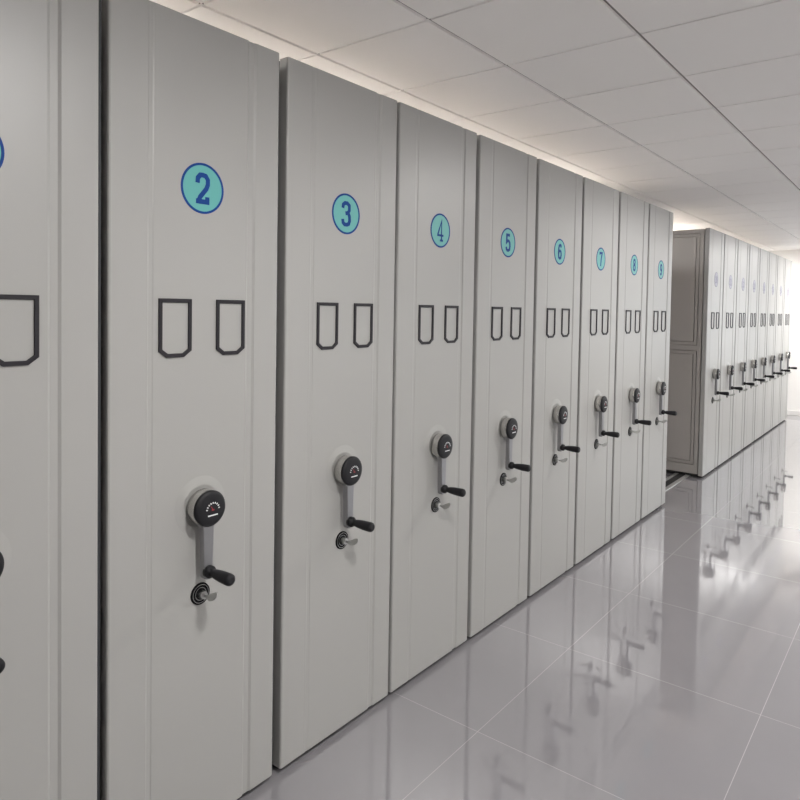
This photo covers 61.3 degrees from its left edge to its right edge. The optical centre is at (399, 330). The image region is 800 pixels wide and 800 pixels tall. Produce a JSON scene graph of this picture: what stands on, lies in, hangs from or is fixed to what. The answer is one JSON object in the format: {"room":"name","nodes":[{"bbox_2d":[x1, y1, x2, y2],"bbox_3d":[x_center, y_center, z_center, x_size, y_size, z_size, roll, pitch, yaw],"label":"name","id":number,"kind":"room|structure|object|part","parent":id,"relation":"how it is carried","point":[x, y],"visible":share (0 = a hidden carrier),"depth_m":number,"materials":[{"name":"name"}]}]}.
{"room":"archive storage room","nodes":[
{"label":"archive storage room","id":0,"kind":"room"},
{"bbox_2d":[150,0,799,250],"bbox_3d":[2.599,-1.121,3.864,8.990,0.134,14.360,2,2,38],"label":"ceiling","id":1,"kind":"structure","parent":0,"point":[688,109],"depth_m":2.83,"materials":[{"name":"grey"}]},
{"bbox_2d":[237,415,799,799],"bbox_3d":[2.557,1.482,3.947,8.990,0.100,14.360,2,2,38],"label":"floor","id":2,"kind":"structure","parent":0,"point":[664,663],"depth_m":2.73,"materials":[{"name":"tile"}]},
{"bbox_2d":[665,473,689,490],"bbox_3d":[2.188,1.363,5.762,0.130,0.010,11.520,2,2,38],"label":"rail","id":3,"kind":"object","parent":2,"relation":"on","point":[675,478],"visible":0.02,"depth_m":6.15,"materials":[{"name":"silver metal"}]},
{"bbox_2d":[0,0,100,799],"bbox_3d":[-2.034,0.253,2.341,3.143,2.290,0.566,2,2,38],"label":"tall cabinet","id":4,"kind":"object","parent":3,"relation":"on","point":[50,50],"visible":1,"depth_m":1.57,"materials":[{"name":"grey metal"}]},
{"bbox_3d":[-0.858,-0.001,1.506,0.005,0.159,0.101,2,2,38],"label":"label frame","id":5,"kind":"part","parent":4,"relation":"part of","materials":[{"name":"black plastic"}]},
{"bbox_2d":[100,0,279,799],"bbox_3d":[-1.678,0.244,2.793,3.143,2.290,0.566,2,2,38],"label":"tall cabinet","id":6,"kind":"object","parent":3,"relation":"on","point":[190,106],"visible":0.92,"depth_m":1.86,"materials":[{"name":"grey metal"}]},
{"bbox_3d":[-0.607,-0.007,1.825,0.005,0.159,0.101,2,2,38],"label":"label frame","id":7,"kind":"part","parent":6,"relation":"part of","materials":[{"name":"black plastic"}]},
{"bbox_3d":[-0.543,0.612,1.895,0.022,0.172,0.054,2,2,38],"label":"crank arm","id":8,"kind":"part","parent":6,"relation":"part of"},
{"bbox_3d":[-0.494,-0.009,1.969,0.005,0.159,0.101,2,2,38],"label":"label frame","id":9,"kind":"part","parent":6,"relation":"part of","materials":[{"name":"black plastic"}]},
{"bbox_2d":[273,57,396,768],"bbox_3d":[-1.315,0.236,3.253,3.143,2.290,0.566,2,2,38],"label":"tall cabinet","id":10,"kind":"object","parent":3,"relation":"on","point":[338,136],"visible":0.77,"depth_m":2.31,"materials":[{"name":"grey metal"}]},
{"bbox_3d":[-0.245,-0.015,2.285,0.005,0.159,0.101,2,2,38],"label":"label frame","id":11,"kind":"part","parent":10,"relation":"part of","materials":[{"name":"black plastic"}]},
{"bbox_3d":[-0.180,0.603,2.356,0.022,0.172,0.054,2,2,38],"label":"crank arm","id":12,"kind":"part","parent":10,"relation":"part of"},
{"bbox_3d":[-0.132,-0.018,2.429,0.005,0.159,0.101,2,2,38],"label":"label frame","id":13,"kind":"part","parent":10,"relation":"part of","materials":[{"name":"black plastic"}]},
{"bbox_2d":[388,102,476,691],"bbox_3d":[-0.965,0.227,3.699,3.143,2.290,0.566,2,2,38],"label":"tall cabinet","id":14,"kind":"object","parent":3,"relation":"on","point":[436,157],"visible":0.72,"depth_m":2.77,"materials":[{"name":"grey metal"}]},
{"bbox_3d":[0.106,-0.024,2.731,0.005,0.159,0.101,2,2,38],"label":"label frame","id":15,"kind":"part","parent":14,"relation":"part of","materials":[{"name":"black plastic"}]},
{"bbox_3d":[0.174,0.595,2.806,0.022,0.172,0.054,2,2,38],"label":"crank arm","id":16,"kind":"part","parent":14,"relation":"part of"},
{"bbox_3d":[0.219,-0.027,2.874,0.005,0.159,0.101,2,2,38],"label":"label frame","id":17,"kind":"part","parent":14,"relation":"part of","materials":[{"name":"black plastic"}]},
{"bbox_2d":[467,135,536,636],"bbox_3d":[-0.606,0.218,4.154,3.143,2.290,0.566,2,2,38],"label":"tall cabinet","id":18,"kind":"object","parent":3,"relation":"on","point":[505,202],"visible":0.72,"depth_m":3.22,"materials":[{"name":"grey metal"}]},
{"bbox_3d":[0.457,-0.032,3.176,0.005,0.159,0.101,2,2,38],"label":"label frame","id":19,"kind":"part","parent":18,"relation":"part of","materials":[{"name":"black plastic"}]},
{"bbox_3d":[0.525,0.586,3.252,0.022,0.172,0.054,2,2,38],"label":"crank arm","id":20,"kind":"part","parent":18,"relation":"part of"},
{"bbox_3d":[0.570,-0.035,3.320,0.005,0.159,0.101,2,2,38],"label":"label frame","id":21,"kind":"part","parent":18,"relation":"part of","materials":[{"name":"black plastic"}]},
{"bbox_2d":[527,159,582,595],"bbox_3d":[-0.248,0.210,4.609,3.143,2.290,0.566,2,2,38],"label":"tall cabinet","id":22,"kind":"object","parent":3,"relation":"on","point":[559,190],"visible":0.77,"depth_m":3.68,"materials":[{"name":"grey metal"}]},
{"bbox_3d":[0.812,-0.041,3.627,0.005,0.159,0.101,2,2,38],"label":"label frame","id":23,"kind":"part","parent":22,"relation":"part of","materials":[{"name":"black plastic"}]},
{"bbox_3d":[0.879,0.577,3.702,0.022,0.172,0.054,2,2,38],"label":"crank arm","id":24,"kind":"part","parent":22,"relation":"part of"},
{"bbox_3d":[0.925,-0.044,3.771,0.005,0.159,0.101,2,2,38],"label":"label frame","id":25,"kind":"part","parent":22,"relation":"part of","materials":[{"name":"black plastic"}]},
{"bbox_2d":[573,177,619,563],"bbox_3d":[0.111,0.201,5.064,3.143,2.290,0.566,2,2,38],"label":"tall cabinet","id":26,"kind":"object","parent":3,"relation":"on","point":[600,202],"visible":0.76,"depth_m":4.14,"materials":[{"name":"grey metal"}]},
{"bbox_3d":[1.173,-0.050,4.085,0.005,0.159,0.101,2,2,38],"label":"label frame","id":27,"kind":"part","parent":26,"relation":"part of","materials":[{"name":"black plastic"}]},
{"bbox_3d":[1.240,0.569,4.160,0.022,0.172,0.054,2,2,38],"label":"crank arm","id":28,"kind":"part","parent":26,"relation":"part of"},
{"bbox_3d":[1.286,-0.052,4.229,0.005,0.159,0.101,2,2,38],"label":"label frame","id":29,"kind":"part","parent":26,"relation":"part of","materials":[{"name":"black plastic"}]},
{"bbox_2d":[610,192,651,538],"bbox_3d":[0.469,0.192,5.520,3.143,2.290,0.566,2,2,38],"label":"tall cabinet","id":30,"kind":"object","parent":3,"relation":"on","point":[628,420],"visible":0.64,"depth_m":4.59,"materials":[{"name":"grey metal"}]},
{"bbox_3d":[1.540,-0.059,4.552,0.005,0.159,0.101,2,2,38],"label":"label frame","id":31,"kind":"part","parent":30,"relation":"part of","materials":[{"name":"black plastic"}]},
{"bbox_3d":[1.607,0.560,4.627,0.022,0.172,0.054,2,2,38],"label":"crank arm","id":32,"kind":"part","parent":30,"relation":"part of"},
{"bbox_3d":[1.653,-0.061,4.696,0.005,0.159,0.101,2,2,38],"label":"label frame","id":33,"kind":"part","parent":30,"relation":"part of","materials":[{"name":"black plastic"}]},
{"bbox_2d":[640,204,676,518],"bbox_3d":[0.828,0.184,5.975,3.143,2.290,0.566,2,2,38],"label":"tall cabinet","id":34,"kind":"object","parent":3,"relation":"on","point":[660,222],"visible":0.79,"depth_m":5.05,"materials":[{"name":"grey metal"}]},
{"bbox_3d":[1.898,-0.067,5.007,0.005,0.159,0.101,2,2,38],"label":"label frame","id":35,"kind":"part","parent":34,"relation":"part of","materials":[{"name":"black plastic"}]},
{"bbox_3d":[1.966,0.551,5.082,0.022,0.172,0.054,2,2,38],"label":"crank arm","id":36,"kind":"part","parent":34,"relation":"part of"},
{"bbox_3d":[2.011,-0.070,5.151,0.005,0.159,0.101,2,2,38],"label":"label frame","id":37,"kind":"part","parent":34,"relation":"part of","materials":[{"name":"black plastic"}]},
{"bbox_2d":[666,228,728,476],"bbox_3d":[1.851,0.159,7.275,3.143,2.290,0.566,2,2,38],"label":"tall cabinet","id":38,"kind":"object","parent":3,"relation":"on","point":[694,392],"visible":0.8,"depth_m":6.30,"materials":[{"name":"grey metal"}]},
{"bbox_3d":[2.954,0.200,6.399,0.040,2.280,0.552,2,2,38],"label":"panel","id":39,"kind":"part","parent":38,"relation":"part of","materials":[{"name":"grey metal"}]},
{"bbox_3d":[2.922,-0.092,6.307,0.005,0.159,0.101,2,2,38],"label":"label frame","id":40,"kind":"part","parent":38,"relation":"part of","materials":[{"name":"black plastic"}]},
{"bbox_3d":[2.989,0.526,6.382,0.022,0.172,0.054,2,2,38],"label":"crank arm","id":41,"kind":"part","parent":38,"relation":"part of"},
{"bbox_2d":[717,234,742,465],"bbox_3d":[2.210,0.150,7.730,3.143,2.290,0.566,2,2,38],"label":"tall cabinet","id":42,"kind":"object","parent":3,"relation":"on","point":[730,243],"visible":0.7,"depth_m":6.81,"materials":[{"name":"grey metal"}]},
{"bbox_3d":[3.280,-0.101,6.762,0.005,0.159,0.101,2,2,38],"label":"label frame","id":43,"kind":"part","parent":42,"relation":"part of","materials":[{"name":"black plastic"}]},
{"bbox_3d":[3.348,0.518,6.838,0.022,0.172,0.054,2,2,38],"label":"crank arm","id":44,"kind":"part","parent":42,"relation":"part of"},
{"bbox_2d":[731,239,754,455],"bbox_3d":[2.568,0.142,8.186,3.143,2.290,0.566,2,2,38],"label":"tall cabinet","id":45,"kind":"object","parent":3,"relation":"on","point":[740,366],"visible":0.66,"depth_m":7.26,"materials":[{"name":"grey metal"}]},
{"bbox_3d":[3.706,0.509,7.293,0.022,0.172,0.054,2,2,38],"label":"crank arm","id":46,"kind":"part","parent":45,"relation":"part of"},
{"bbox_2d":[743,244,764,447],"bbox_3d":[2.926,0.133,8.641,3.143,2.290,0.566,2,2,38],"label":"tall cabinet","id":47,"kind":"object","parent":3,"relation":"on","point":[754,255],"visible":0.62,"depth_m":7.72,"materials":[{"name":"grey metal"}]},
{"bbox_3d":[4.065,0.500,7.748,0.022,0.172,0.054,2,2,38],"label":"crank arm","id":48,"kind":"part","parent":47,"relation":"part of"},
{"bbox_2d":[754,248,774,439],"bbox_3d":[3.285,0.124,9.096,3.143,2.290,0.566,2,2,38],"label":"tall cabinet","id":49,"kind":"object","parent":3,"relation":"on","point":[764,255],"visible":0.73,"depth_m":8.18,"materials":[{"name":"grey metal"}]},
{"bbox_2d":[763,252,782,433],"bbox_3d":[3.643,0.116,9.551,3.143,2.290,0.566,2,2,38],"label":"tall cabinet","id":50,"kind":"object","parent":3,"relation":"on","point":[773,258],"visible":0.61,"depth_m":8.63,"materials":[{"name":"grey metal"}]},
{"bbox_2d":[772,256,789,427],"bbox_3d":[4.002,0.107,10.007,3.143,2.290,0.566,2,2,38],"label":"tall cabinet","id":51,"kind":"object","parent":3,"relation":"on","point":[781,261],"visible":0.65,"depth_m":9.09,"materials":[{"name":"grey metal"}]},
{"bbox_2d":[780,258,796,421],"bbox_3d":[4.360,0.098,10.462,3.143,2.290,0.566,2,2,38],"label":"tall cabinet","id":52,"kind":"object","parent":3,"relation":"on","point":[788,263],"visible":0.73,"depth_m":9.54,"materials":[{"name":"grey metal"}]},
{"bbox_2d":[769,250,799,410],"bbox_3d":[6.983,0.015,9.497,8.750,2.622,0.120,2,2,38],"label":"wall","id":53,"kind":"structure","parent":0,"point":[793,400],"depth_m":10.22,"materials":[{"name":"white paint"}]},
{"bbox_2d":[787,410,799,415],"bbox_3d":[6.920,1.292,9.485,8.750,0.070,0.014,2,2,38],"label":"baseboard","id":54,"kind":"structure","parent":53,"relation":"attached to","point":[795,413],"depth_m":10.23,"materials":[{"name":"white"}]}
]}

